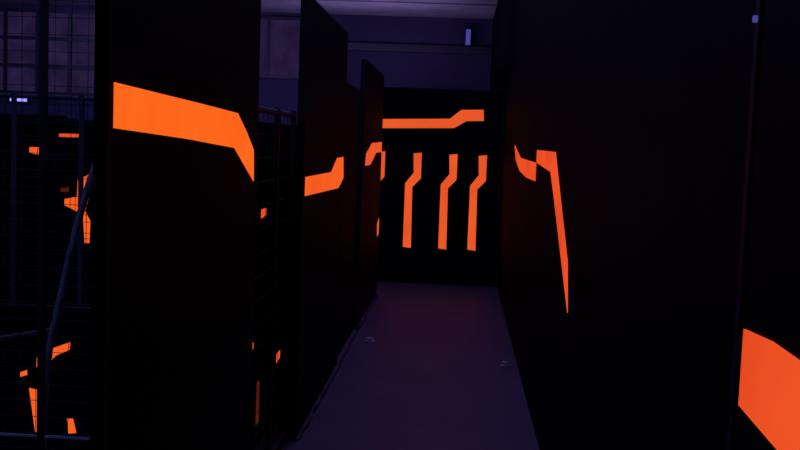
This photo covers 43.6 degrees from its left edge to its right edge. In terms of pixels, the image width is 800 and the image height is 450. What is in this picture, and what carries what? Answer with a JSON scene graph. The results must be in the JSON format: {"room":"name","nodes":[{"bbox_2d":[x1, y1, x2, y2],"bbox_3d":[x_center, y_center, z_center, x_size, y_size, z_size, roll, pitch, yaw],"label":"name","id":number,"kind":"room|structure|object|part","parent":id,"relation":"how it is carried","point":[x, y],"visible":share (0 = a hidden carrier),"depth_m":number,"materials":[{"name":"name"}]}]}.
{"room":"sports facility","nodes":[
{"label":"sports facility","id":0,"kind":"room"},
{"bbox_2d":[0,4,492,125],"bbox_3d":[-3.291,-2.271,20.211,15.000,4.020,0.200,2,5,3],"label":"wall","id":1,"kind":"structure","parent":0,"point":[399,69],"depth_m":19.83,"materials":[{"name":"paint"}]},
{"bbox_2d":[7,98,32,102],"bbox_3d":[-7.726,-2.539,20.294,0.520,0.100,0.112,2,5,3],"label":"lamp","id":2,"kind":"object","parent":1,"relation":"attached to","point":[8,99],"visible":0.51,"depth_m":20.27,"materials":[{"name":"white"}]},
{"bbox_2d":[0,11,94,92],"bbox_3d":[-7.322,-3.498,20.235,2.650,1.650,0.023,2,5,3],"label":"window","id":3,"kind":"structure","parent":1,"relation":"in","point":[81,78],"depth_m":20.21,"materials":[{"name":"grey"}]},
{"bbox_2d":[0,8,94,95],"bbox_3d":[-7.323,-3.496,20.214,2.720,1.720,0.070,2,5,3],"label":"trim","id":4,"kind":"structure","parent":1,"relation":"attached to","point":[69,39],"depth_m":20.17,"materials":[{"name":"paint"}]},
{"bbox_2d":[259,19,299,75],"bbox_3d":[-2.624,-3.545,19.954,2.050,1.150,0.023,2,5,3],"label":"window","id":5,"kind":"structure","parent":1,"relation":"in","point":[284,34],"depth_m":19.93,"materials":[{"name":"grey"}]},
{"bbox_2d":[259,16,299,78],"bbox_3d":[-2.625,-3.543,19.933,2.110,1.210,0.070,2,5,3],"label":"trim","id":6,"kind":"structure","parent":1,"relation":"attached to","point":[268,18],"depth_m":19.90,"materials":[{"name":"paint"}]},
{"bbox_2d":[348,43,491,54],"bbox_3d":[0.223,-3.482,19.735,3.160,0.140,0.140,2,5,3],"label":"trim","id":7,"kind":"structure","parent":1,"relation":"attached to","point":[351,46],"depth_m":19.66,"materials":[{"name":"paint"}]},
{"bbox_2d":[465,28,471,46],"bbox_3d":[1.336,-3.674,19.592,0.126,0.370,0.263,2,5,3],"label":"lamp","id":8,"kind":"object","parent":1,"relation":"attached to","point":[468,31],"visible":1,"depth_m":19.50,"materials":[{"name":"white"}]},
{"bbox_2d":[0,0,497,18],"bbox_3d":[-3.858,-3.451,9.094,15.000,0.130,22.200,2,5,3],"label":"ceiling","id":9,"kind":"structure","parent":0,"point":[283,6],"depth_m":18.87,"materials":[{"name":"paint"}]},
{"bbox_2d":[255,267,538,449],"bbox_3d":[-4.016,0.667,9.437,15.000,0.100,22.200,2,5,3],"label":"floor","id":10,"kind":"structure","parent":0,"point":[432,377],"depth_m":6.49,"materials":[{"name":"plastic"}]},
{"bbox_2d":[0,303,90,449],"bbox_3d":[-1.811,0.730,4.506,1.150,0.760,0.044,2,5,3],"label":"panel","id":11,"kind":"object","parent":10,"relation":"on","point":[70,393],"visible":0.54,"depth_m":4.47,"materials":[{"name":"black metal"}]},
{"bbox_2d":[0,163,92,449],"bbox_3d":[-1.630,0.376,4.046,0.936,1.556,0.028,2,5,3],"label":"handrail","id":12,"kind":"object","parent":10,"relation":"on","point":[81,209],"visible":0.66,"depth_m":4.01,"materials":[{"name":"grey metal"}]},
{"bbox_3d":[-1.750,0.478,4.061,0.704,0.162,0.021,2,5,3],"label":"rail","id":13,"kind":"part","parent":12,"relation":"part of","materials":[{"name":"grey metal"}]},
{"bbox_2d":[0,117,93,306],"bbox_3d":[-2.709,0.038,7.217,1.600,1.620,0.044,2,5,3],"label":"panel","id":14,"kind":"object","parent":10,"relation":"on","point":[30,127],"visible":0.44,"depth_m":7.17,"materials":[{"name":"black laminate"}]},
{"bbox_2d":[0,92,93,306],"bbox_3d":[-1.978,0.143,5.569,1.474,1.740,0.053,2,5,3],"label":"mesh fence","id":15,"kind":"object","parent":10,"relation":"on","point":[13,95],"visible":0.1,"depth_m":5.52,"materials":[{"name":"black metal"}]},
{"bbox_3d":[-2.153,0.137,5.565,0.024,1.740,0.024,2,5,3],"label":"post","id":16,"kind":"part","parent":15,"relation":"part of","materials":[{"name":"grey metal"}]},
{"bbox_3d":[-1.946,-0.702,5.485,1.450,0.026,0.026,2,5,3],"label":"frame rail","id":17,"kind":"part","parent":15,"relation":"part of","materials":[{"name":"grey metal"}]},
{"bbox_3d":[-1.774,0.153,5.544,0.024,1.740,0.024,2,5,3],"label":"post","id":18,"kind":"part","parent":15,"relation":"part of","materials":[{"name":"grey metal"}]},
{"bbox_2d":[0,0,94,449],"bbox_3d":[-1.445,0.036,3.606,1.544,2.320,0.026,2,5,3],"label":"mesh fence","id":19,"kind":"object","parent":10,"relation":"on","point":[40,437],"visible":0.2,"depth_m":3.59,"materials":[{"name":"black metal"}]},
{"bbox_3d":[-1.286,0.043,3.597,0.024,2.320,0.024,2,5,3],"label":"post","id":20,"kind":"part","parent":19,"relation":"part of","materials":[{"name":"grey metal"}]},
{"bbox_3d":[-1.474,0.768,3.667,1.520,0.016,0.016,2,5,3],"label":"rail","id":21,"kind":"part","parent":19,"relation":"part of","materials":[{"name":"grey metal"}]},
{"bbox_2d":[89,0,260,449],"bbox_3d":[-0.624,0.139,3.046,0.036,2.270,1.635,2,5,3],"label":"panel","id":22,"kind":"object","parent":10,"relation":"on","point":[176,82],"visible":1,"depth_m":2.74,"materials":[{"name":"black laminate"}]},
{"bbox_2d":[249,122,296,449],"bbox_3d":[-0.685,0.270,5.364,0.044,1.620,2.850,2,5,3],"label":"panel","id":23,"kind":"object","parent":10,"relation":"on","point":[262,134],"visible":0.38,"depth_m":5.12,"materials":[{"name":"black laminate"}]},
{"bbox_2d":[250,106,295,449],"bbox_3d":[-0.587,0.318,4.472,0.026,1.680,1.084,2,5,3],"label":"mesh fence","id":24,"kind":"object","parent":10,"relation":"on","point":[277,112],"visible":0.75,"depth_m":4.59,"materials":[{"name":"black metal"}]},
{"bbox_3d":[-0.582,0.311,4.562,0.024,1.680,0.024,2,5,3],"label":"post","id":25,"kind":"part","parent":24,"relation":"part of","materials":[{"name":"grey metal"}]},
{"bbox_3d":[-0.556,-0.498,4.404,0.026,0.026,1.060,2,5,3],"label":"frame rail","id":26,"kind":"part","parent":24,"relation":"part of","materials":[{"name":"metal"}]},
{"bbox_3d":[-0.617,1.095,4.537,0.026,0.026,1.060,2,5,3],"label":"frame rail","id":27,"kind":"part","parent":24,"relation":"part of","materials":[{"name":"black metal"}]},
{"bbox_3d":[-0.556,0.275,5.000,0.024,1.680,0.024,2,5,3],"label":"post","id":28,"kind":"part","parent":24,"relation":"part of","materials":[{"name":"grey metal"}]},
{"bbox_2d":[288,0,347,440],"bbox_3d":[-0.459,-0.087,5.899,0.044,2.260,1.740,2,5,3],"label":"panel","id":29,"kind":"object","parent":10,"relation":"on","point":[323,44],"visible":0.97,"depth_m":5.53,"materials":[{"name":"black laminate"}]},
{"bbox_2d":[296,293,377,441],"bbox_3d":[-0.372,0.895,7.622,0.028,0.026,5.020,2,5,3],"label":"baseboard","id":30,"kind":"structure","parent":10,"relation":"on","point":[316,405],"depth_m":6.43,"materials":[{"name":"metal"}]},
{"bbox_2d":[337,82,361,357],"bbox_3d":[-0.406,-0.059,7.451,0.042,1.950,1.330,2,5,3],"label":"panel","id":31,"kind":"object","parent":10,"relation":"on","point":[353,94],"visible":0.59,"depth_m":7.53,"materials":[{"name":"black laminate"}]},
{"bbox_2d":[353,59,383,329],"bbox_3d":[-0.274,-0.314,9.071,0.044,2.200,1.930,2,5,3],"label":"panel","id":32,"kind":"object","parent":10,"relation":"on","point":[372,79],"visible":0.96,"depth_m":8.71,"materials":[{"name":"black laminate"}]},
{"bbox_2d":[366,337,374,342],"bbox_3d":[-0.231,0.887,7.724,0.070,0.034,0.070,2,5,3],"label":"stud","id":33,"kind":"object","parent":10,"relation":"on","point":[369,339],"visible":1,"depth_m":7.70,"materials":[{"name":"silver metal"}]},
{"bbox_2d":[377,87,504,286],"bbox_3d":[0.363,-0.416,10.959,1.475,2.140,0.044,2,5,3],"label":"panel","id":34,"kind":"object","parent":10,"relation":"on","point":[442,149],"visible":0.77,"depth_m":10.93,"materials":[{"name":"black metal"}]},
{"bbox_2d":[500,361,509,367],"bbox_3d":[0.740,0.981,7.051,0.070,0.034,0.070,2,5,3],"label":"stud","id":35,"kind":"object","parent":10,"relation":"on","point":[504,364],"visible":1,"depth_m":7.03,"materials":[{"name":"silver metal"}]},
{"bbox_2d":[497,0,521,320],"bbox_3d":[1.082,-0.944,9.724,0.040,3.450,2.230,2,5,3],"label":"panel","id":36,"kind":"object","parent":10,"relation":"on","point":[515,5],"visible":0.73,"depth_m":9.59,"materials":[{"name":"black laminate"}]},
{"bbox_2d":[506,0,544,392],"bbox_3d":[0.941,-0.752,7.361,0.044,3.450,2.520,2,5,3],"label":"panel","id":37,"kind":"object","parent":10,"relation":"on","point":[532,11],"visible":0.85,"depth_m":7.12,"materials":[{"name":"black laminate"}]},
{"bbox_2d":[525,0,586,449],"bbox_3d":[0.804,-0.565,5.047,0.044,3.450,2.130,2,5,3],"label":"panel","id":38,"kind":"object","parent":10,"relation":"on","point":[564,25],"visible":0.94,"depth_m":4.84,"materials":[{"name":"black laminate"}]},
{"bbox_2d":[563,0,764,449],"bbox_3d":[0.669,-0.384,2.806,0.049,3.450,2.374,2,5,3],"label":"panel","id":39,"kind":"object","parent":10,"relation":"on","point":[666,84],"depth_m":2.33,"materials":[{"name":"black laminate"}]},
{"bbox_3d":[0.600,-0.289,1.637,0.049,3.450,0.025,2,5,3],"label":"cover strip","id":40,"kind":"part","parent":39,"relation":"part of","materials":[{"name":"black metal"}]},
{"bbox_2d":[735,0,799,449],"bbox_3d":[0.561,-0.232,0.933,0.044,3.450,1.360,2,5,3],"label":"panel","id":41,"kind":"object","parent":10,"relation":"on","point":[768,411],"visible":1,"depth_m":1.50,"materials":[{"name":"black laminate"}]},
{"bbox_2d":[490,0,509,266],"bbox_3d":[1.185,-1.156,8.882,0.160,4.020,22.000,2,5,3],"label":"wall","id":42,"kind":"structure","parent":0,"point":[500,31],"depth_m":15.02,"materials":[{"name":"black laminate"}]},
{"bbox_2d":[290,0,496,6],"bbox_3d":[-4.558,-4.137,17.974,12.560,0.030,0.100,2,5,3],"label":"trim","id":43,"kind":"structure","parent":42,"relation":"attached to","point":[356,1],"depth_m":17.68,"materials":[{"name":"paint"}]}
]}

